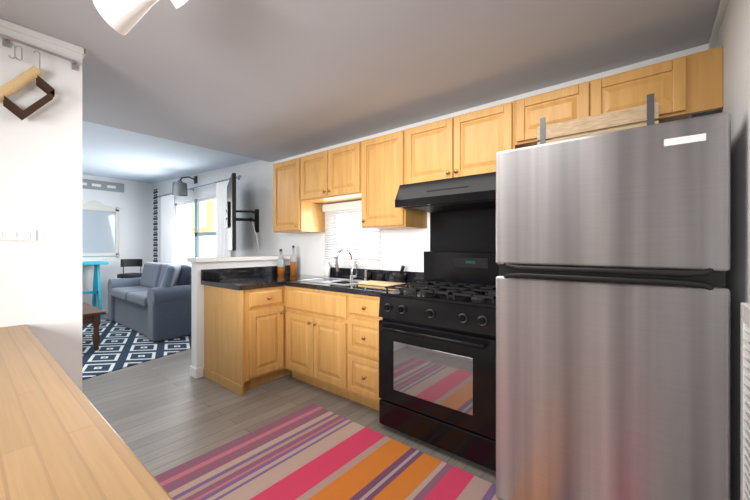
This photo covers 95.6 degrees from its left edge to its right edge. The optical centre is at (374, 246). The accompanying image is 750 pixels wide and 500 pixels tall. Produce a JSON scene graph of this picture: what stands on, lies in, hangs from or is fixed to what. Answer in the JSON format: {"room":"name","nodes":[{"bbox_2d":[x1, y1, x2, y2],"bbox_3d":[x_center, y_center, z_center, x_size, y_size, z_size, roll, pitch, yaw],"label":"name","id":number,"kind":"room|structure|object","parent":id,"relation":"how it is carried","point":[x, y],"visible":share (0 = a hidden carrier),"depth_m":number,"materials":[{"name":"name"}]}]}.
{"room":"kitchen","nodes":[
{"label":"kitchen","id":0,"kind":"room"},
{"bbox_2d":[0,26,81,390],"bbox_3d":[-2.448,0.080,0.782,0.120,2.260,2.710,0,0,39],"label":"wall","id":1,"kind":"structure","parent":0,"point":[41,195],"depth_m":1.68,"materials":[{"name":"paint"}]},
{"bbox_2d":[0,229,35,240],"bbox_3d":[-1.697,-0.057,1.598,0.008,0.056,0.150,0,0,39],"label":"switch plate","id":2,"kind":"object","parent":1,"relation":"attached to","point":[17,234],"visible":1,"depth_m":1.61,"materials":[{"name":"white plastic"}]},
{"bbox_2d":[0,34,77,119],"bbox_3d":[-1.631,-0.786,1.624,0.076,0.380,0.334,0,0,39],"label":"rail","id":3,"kind":"object","parent":1,"relation":"attached to","point":[19,82],"visible":1,"depth_m":1.59,"materials":[{"name":"metal"}]},
{"bbox_2d":[0,19,85,58],"bbox_3d":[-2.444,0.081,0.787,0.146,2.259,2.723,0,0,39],"label":"crown molding","id":4,"kind":"structure","parent":1,"relation":"attached to","point":[38,35],"depth_m":1.67,"materials":[{"name":"white paint"}]},
{"bbox_2d":[82,174,152,312],"bbox_3d":[-6.070,-0.100,4.994,0.120,2.620,4.880,0,0,39],"label":"wall","id":5,"kind":"structure","parent":0,"point":[133,202],"depth_m":6.49,"materials":[{"name":"paint"}]},
{"bbox_2d":[82,200,119,257],"bbox_3d":[-5.047,-0.323,6.114,0.060,1.045,0.747,0,0,39],"label":"ornate mirror","id":6,"kind":"object","parent":5,"relation":"attached to","point":[100,228],"visible":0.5,"depth_m":6.18,"materials":[{"name":"silver glass"}]},
{"bbox_2d":[82,179,123,192],"bbox_3d":[-5.066,-1.117,6.104,0.023,0.165,0.930,0,0,39],"label":"sign","id":7,"kind":"object","parent":5,"relation":"attached to","point":[101,185],"visible":0.67,"depth_m":6.21,"materials":[{"name":"grey wood"}]},
{"bbox_2d":[82,121,258,182],"bbox_3d":[-4.434,-1.250,3.732,4.250,0.280,5.000,0,0,39],"label":"ceiling","id":8,"kind":"structure","parent":0,"point":[111,152],"depth_m":4.39,"materials":[{"name":"paint"}]},
{"bbox_2d":[191,259,289,367],"bbox_3d":[-1.348,0.675,3.587,0.110,1.070,1.075,0,0,39],"label":"wall","id":9,"kind":"structure","parent":0,"point":[197,324],"depth_m":3.18,"materials":[{"name":"paint"}]},
{"bbox_2d":[187,255,290,378],"bbox_3d":[-1.352,0.655,3.575,0.200,1.110,1.100,0,0,39],"label":"trim","id":10,"kind":"structure","parent":9,"relation":"attached to","point":[196,373],"depth_m":3.24,"materials":[{"name":"white"}]},
{"bbox_2d":[201,265,289,279],"bbox_3d":[-1.292,0.260,3.550,0.020,0.100,1.018,0,0,39],"label":"backsplash","id":11,"kind":"structure","parent":9,"relation":"attached to","point":[206,274],"depth_m":3.42,"materials":[{"name":"black stone"}]},
{"bbox_2d":[82,313,495,484],"bbox_3d":[-2.874,1.240,2.456,8.280,0.060,5.000,0,0,39],"label":"floor","id":12,"kind":"structure","parent":0,"point":[160,415],"depth_m":2.53,"materials":[{"name":"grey wood"}]},
{"bbox_2d":[0,325,172,499],"bbox_3d":[-1.091,0.790,0.725,2.046,0.840,0.660,0,0,39],"label":"countertop","id":13,"kind":"structure","parent":12,"relation":"on","point":[60,438],"depth_m":0.65,"materials":[{"name":"brown wood"}]},
{"bbox_2d":[82,261,108,317],"bbox_3d":[-5.047,0.731,5.636,0.590,0.952,0.890,0,0,39],"label":"table","id":14,"kind":"object","parent":12,"relation":"on","point":[96,284],"visible":0.35,"depth_m":5.82,"materials":[{"name":"teal paint"}]},
{"bbox_2d":[82,317,190,379],"bbox_3d":[-3.690,1.205,4.286,2.900,0.008,2.300,0,0,26],"label":"living room rug","id":15,"kind":"object","parent":12,"relation":"on","point":[121,346],"visible":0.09,"depth_m":4.02,"materials":[{"name":"fabric"}]},
{"bbox_2d":[82,302,105,350],"bbox_3d":[-3.748,0.975,4.089,1.120,0.450,0.580,0,0,39],"label":"coffee table","id":16,"kind":"object","parent":15,"relation":"on","point":[91,314],"visible":0.33,"depth_m":3.93,"materials":[{"name":"brown wood"}]},
{"bbox_2d":[117,259,141,278],"bbox_3d":[-4.375,0.711,6.075,0.433,0.981,0.406,0,0,39],"label":"bar stool","id":17,"kind":"object","parent":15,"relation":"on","point":[130,263],"visible":0.65,"depth_m":6.16,"materials":[{"name":"black"}]},
{"bbox_2d":[108,262,190,341],"bbox_3d":[-3.319,0.722,5.197,2.110,0.952,0.820,0,0,39],"label":"sofa","id":18,"kind":"object","parent":15,"relation":"on","point":[152,303],"visible":0.75,"depth_m":4.57,"materials":[{"name":"fabric"}]},
{"bbox_2d":[201,284,280,395],"bbox_3d":[-1.179,0.780,3.113,0.748,0.860,0.421,0,0,39],"label":"base cabinet","id":19,"kind":"object","parent":12,"relation":"on","point":[263,324],"depth_m":2.92,"materials":[{"name":"brown wood"}]},
{"bbox_2d":[201,272,308,291],"bbox_3d":[-1.027,0.330,3.346,0.688,0.040,1.038,0,0,39],"label":"countertop","id":20,"kind":"structure","parent":19,"relation":"on","point":[235,282],"depth_m":3.07,"materials":[{"name":"black stone"}]},
{"bbox_2d":[277,249,284,274],"bbox_3d":[-1.040,0.167,3.759,0.080,0.285,0.080,0,0,39],"label":"bottle","id":21,"kind":"object","parent":20,"relation":"on","point":[280,265],"visible":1,"depth_m":3.73,"materials":[{"name":"orange glass"}]},
{"bbox_2d":[290,246,296,274],"bbox_3d":[-0.900,0.146,3.748,0.072,0.325,0.072,0,0,39],"label":"bottle","id":22,"kind":"object","parent":20,"relation":"on","point":[293,264],"visible":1,"depth_m":3.72,"materials":[{"name":"orange glass"}]},
{"bbox_2d":[281,284,344,397],"bbox_3d":[-0.358,0.780,3.041,0.795,0.860,0.663,0,0,39],"label":"base cabinet","id":23,"kind":"object","parent":12,"relation":"on","point":[312,319],"depth_m":2.83,"materials":[{"name":"brown wood"}]},
{"bbox_2d":[285,276,423,295],"bbox_3d":[-0.204,0.330,2.954,1.202,0.040,0.603,0,0,39],"label":"countertop","id":24,"kind":"structure","parent":23,"relation":"on","point":[342,283],"depth_m":2.83,"materials":[{"name":"black stone"}]},
{"bbox_2d":[324,262,329,276],"bbox_3d":[-0.490,0.232,3.483,0.064,0.155,0.062,0,0,39],"label":"soap dispenser","id":25,"kind":"object","parent":24,"relation":"on","point":[326,270],"visible":0.98,"depth_m":3.46,"materials":[{"name":"white plastic"}]},
{"bbox_2d":[358,280,411,287],"bbox_3d":[0.078,0.299,2.760,0.435,0.019,0.170,0,0,39],"label":"cutting board","id":26,"kind":"object","parent":24,"relation":"on","point":[377,283],"visible":0.65,"depth_m":2.74,"materials":[{"name":"brown wood"}]},
{"bbox_2d":[393,265,406,282],"bbox_3d":[0.211,0.231,2.884,0.124,0.156,0.120,0,0,39],"label":"mortar","id":27,"kind":"object","parent":24,"relation":"on","point":[400,277],"visible":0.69,"depth_m":2.84,"materials":[{"name":"black stone"}]},
{"bbox_2d":[154,404,501,499],"bbox_3d":[-0.125,1.205,1.482,1.970,0.008,1.295,0,0,39],"label":"kitchen rug","id":28,"kind":"object","parent":12,"relation":"on","point":[312,452],"visible":1,"depth_m":1.83,"materials":[{"name":"fabric"}]},
{"bbox_2d":[345,292,381,410],"bbox_3d":[0.091,0.780,2.717,0.444,0.860,0.596,0,0,39],"label":"base cabinet","id":29,"kind":"object","parent":12,"relation":"on","point":[362,318],"depth_m":2.50,"materials":[{"name":"brown wood"}]},
{"bbox_2d":[379,251,498,470],"bbox_3d":[0.517,0.623,2.249,0.792,1.175,0.714,0,0,39],"label":"range","id":30,"kind":"object","parent":12,"relation":"on","point":[437,358],"visible":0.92,"depth_m":2.01,"materials":[{"name":"black metal"}]},
{"bbox_2d":[496,109,730,499],"bbox_3d":[1.128,0.371,1.682,0.785,1.677,0.827,0,0,39],"label":"fridge","id":31,"kind":"object","parent":12,"relation":"on","point":[613,327],"visible":1,"depth_m":1.32,"materials":[{"name":"metal"}]},
{"bbox_2d":[537,93,658,144],"bbox_3d":[1.077,-0.552,1.661,0.474,0.189,0.241,0,0,39],"label":"crate","id":32,"kind":"object","parent":31,"relation":"on","point":[647,114],"visible":0.46,"depth_m":1.55,"materials":[{"name":"brown wood"}]},
{"bbox_2d":[153,160,429,275],"bbox_3d":[-1.329,-0.100,4.344,8.280,2.620,0.120,0,0,39],"label":"wall","id":33,"kind":"structure","parent":0,"point":[406,248],"depth_m":4.28,"materials":[{"name":"paint"}]},
{"bbox_2d":[153,187,158,262],"bbox_3d":[-4.325,-0.420,6.707,0.250,1.500,0.014,0,0,39],"label":"strip","id":34,"kind":"object","parent":33,"relation":"attached to","point":[155,224],"visible":0.98,"depth_m":6.67,"materials":[{"name":"black"}]},
{"bbox_2d":[172,176,196,195],"bbox_3d":[-3.045,-0.990,5.437,0.220,0.340,0.358,0,0,39],"label":"sconce","id":35,"kind":"object","parent":33,"relation":"attached to","point":[179,187],"visible":1,"depth_m":5.32,"materials":[{"name":"black metal"}]},
{"bbox_2d":[174,190,215,265],"bbox_3d":[-3.025,-0.255,5.699,1.800,1.210,0.132,0,0,39],"label":"window frame","id":36,"kind":"structure","parent":33,"relation":"in","point":[196,199],"depth_m":5.70,"materials":[{"name":"white"}]},
{"bbox_2d":[158,175,240,196],"bbox_3d":[-2.928,-0.950,5.516,2.952,0.040,0.088,0,0,39],"label":"curtain rod","id":37,"kind":"object","parent":33,"relation":"attached to","point":[238,177],"visible":0.85,"depth_m":5.17,"materials":[{"name":"metal"}]},
{"bbox_2d":[161,194,173,263],"bbox_3d":[-3.787,-0.028,6.188,0.603,1.876,0.042,0,0,39],"label":"curtain","id":38,"kind":"object","parent":37,"relation":"hanging from","point":[167,228],"visible":0.71,"depth_m":6.15,"materials":[{"name":"white fabric"}]},
{"bbox_2d":[215,179,230,256],"bbox_3d":[-2.177,-0.028,4.871,0.423,1.876,0.042,0,0,39],"label":"curtain","id":39,"kind":"object","parent":37,"relation":"hanging from","point":[221,228],"visible":0.54,"depth_m":4.87,"materials":[{"name":"white fabric"}]},
{"bbox_2d":[226,173,259,251],"bbox_3d":[-1.728,-0.378,4.235,0.872,0.883,0.550,0,0,39],"label":"tv","id":40,"kind":"object","parent":33,"relation":"attached to","point":[231,218],"visible":0.98,"depth_m":3.98,"materials":[{"name":"black plastic"}]},
{"bbox_2d":[273,156,324,232],"bbox_3d":[-0.787,-0.523,3.601,0.520,0.735,0.341,0,0,39],"label":"upper cabinet","id":41,"kind":"object","parent":33,"relation":"attached to","point":[291,213],"depth_m":3.46,"materials":[{"name":"brown wood"}]},
{"bbox_2d":[305,141,360,205],"bbox_3d":[-0.324,-0.670,3.221,0.798,0.441,0.341,0,0,39],"label":"upper cabinet","id":42,"kind":"object","parent":33,"relation":"attached to","point":[332,176],"depth_m":3.06,"materials":[{"name":"brown wood"}]},
{"bbox_2d":[323,200,383,266],"bbox_3d":[-0.203,-0.129,3.371,0.775,0.627,0.160,0,0,39],"label":"kitchen window","id":43,"kind":"structure","parent":33,"relation":"in","point":[334,211],"depth_m":3.35,"materials":[{"name":"white"}]},
{"bbox_2d":[330,268,423,282],"bbox_3d":[-0.008,0.260,3.170,1.172,0.100,0.020,0,0,39],"label":"backsplash","id":44,"kind":"structure","parent":33,"relation":"attached to","point":[353,273],"depth_m":3.14,"materials":[{"name":"black stone"}]},
{"bbox_2d":[353,128,426,229],"bbox_3d":[0.156,-0.523,2.829,0.562,0.735,0.341,0,0,39],"label":"upper cabinet","id":45,"kind":"object","parent":33,"relation":"attached to","point":[373,174],"depth_m":2.68,"materials":[{"name":"brown wood"}]},
{"bbox_2d":[395,172,495,251],"bbox_3d":[0.604,-0.071,2.357,0.796,0.752,0.503,0,0,39],"label":"range hood","id":46,"kind":"object","parent":33,"relation":"attached to","point":[461,210],"visible":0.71,"depth_m":2.44,"materials":[{"name":"black metal"}]},
{"bbox_2d":[413,98,528,182],"bbox_3d":[0.660,-0.670,2.416,0.860,0.441,0.341,0,0,39],"label":"upper cabinet","id":47,"kind":"object","parent":33,"relation":"attached to","point":[466,144],"depth_m":2.24,"materials":[{"name":"brown wood"}]},
{"bbox_2d":[271,44,705,164],"bbox_3d":[0.209,-1.032,2.995,3.870,0.034,0.020,0,0,39],"label":"crown molding","id":48,"kind":"structure","parent":33,"relation":"attached to","point":[700,48],"depth_m":2.29,"materials":[{"name":"white"}]},
{"bbox_2d":[525,77,604,145],"bbox_3d":[1.117,-0.755,2.042,0.442,0.270,0.341,0,0,39],"label":"upper cabinet","id":49,"kind":"object","parent":33,"relation":"attached to","point":[585,99],"depth_m":1.88,"materials":[{"name":"brown wood"}]},
{"bbox_2d":[605,54,692,122],"bbox_3d":[1.379,-0.755,1.828,0.442,0.270,0.341,0,0,39],"label":"upper cabinet","id":50,"kind":"object","parent":33,"relation":"attached to","point":[670,81],"depth_m":1.63,"materials":[{"name":"brown wood"}]},
{"bbox_2d":[0,0,719,161],"bbox_3d":[-1.230,-1.110,1.110,4.030,0.120,5.000,0,0,39],"label":"ceiling","id":51,"kind":"structure","parent":0,"point":[270,80],"depth_m":1.87,"materials":[{"name":"paint"}]},
{"bbox_2d":[93,0,187,34],"bbox_3d":[-0.805,-0.913,1.068,0.527,0.272,0.464,0,0,39],"label":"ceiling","id":52,"kind":"structure","parent":51,"relation":"attached to","point":[123,17],"depth_m":1.20,"materials":[{"name":"white plastic"}]},
{"bbox_2d":[714,0,749,499],"bbox_3d":[0.245,-0.100,-0.174,0.120,2.620,4.880,0,0,39],"label":"wall","id":53,"kind":"structure","parent":0,"point":[733,38],"depth_m":1.25,"materials":[{"name":"paint"}]},
{"bbox_2d":[706,0,727,49],"bbox_3d":[0.229,-1.032,-0.084,0.020,0.034,4.760,0,0,39],"label":"crown molding","id":54,"kind":"structure","parent":53,"relation":"attached to","point":[716,26],"depth_m":1.55,"materials":[{"name":"white"}]},
{"bbox_2d":[741,302,749,499],"bbox_3d":[1.043,0.685,0.913,0.020,1.010,0.495,0,0,39],"label":"shutter","id":55,"kind":"object","parent":53,"relation":"attached to","point":[745,401],"visible":0.98,"depth_m":1.07,"materials":[{"name":"white"}]},
{"label":"outside","id":56,"kind":"structure","parent":0,"visible":0},
{"bbox_2d":[179,199,378,260],"bbox_3d":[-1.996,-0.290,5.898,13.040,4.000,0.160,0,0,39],"label":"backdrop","id":57,"kind":"structure","parent":56,"point":[207,224],"depth_m":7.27,"materials":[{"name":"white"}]}
]}

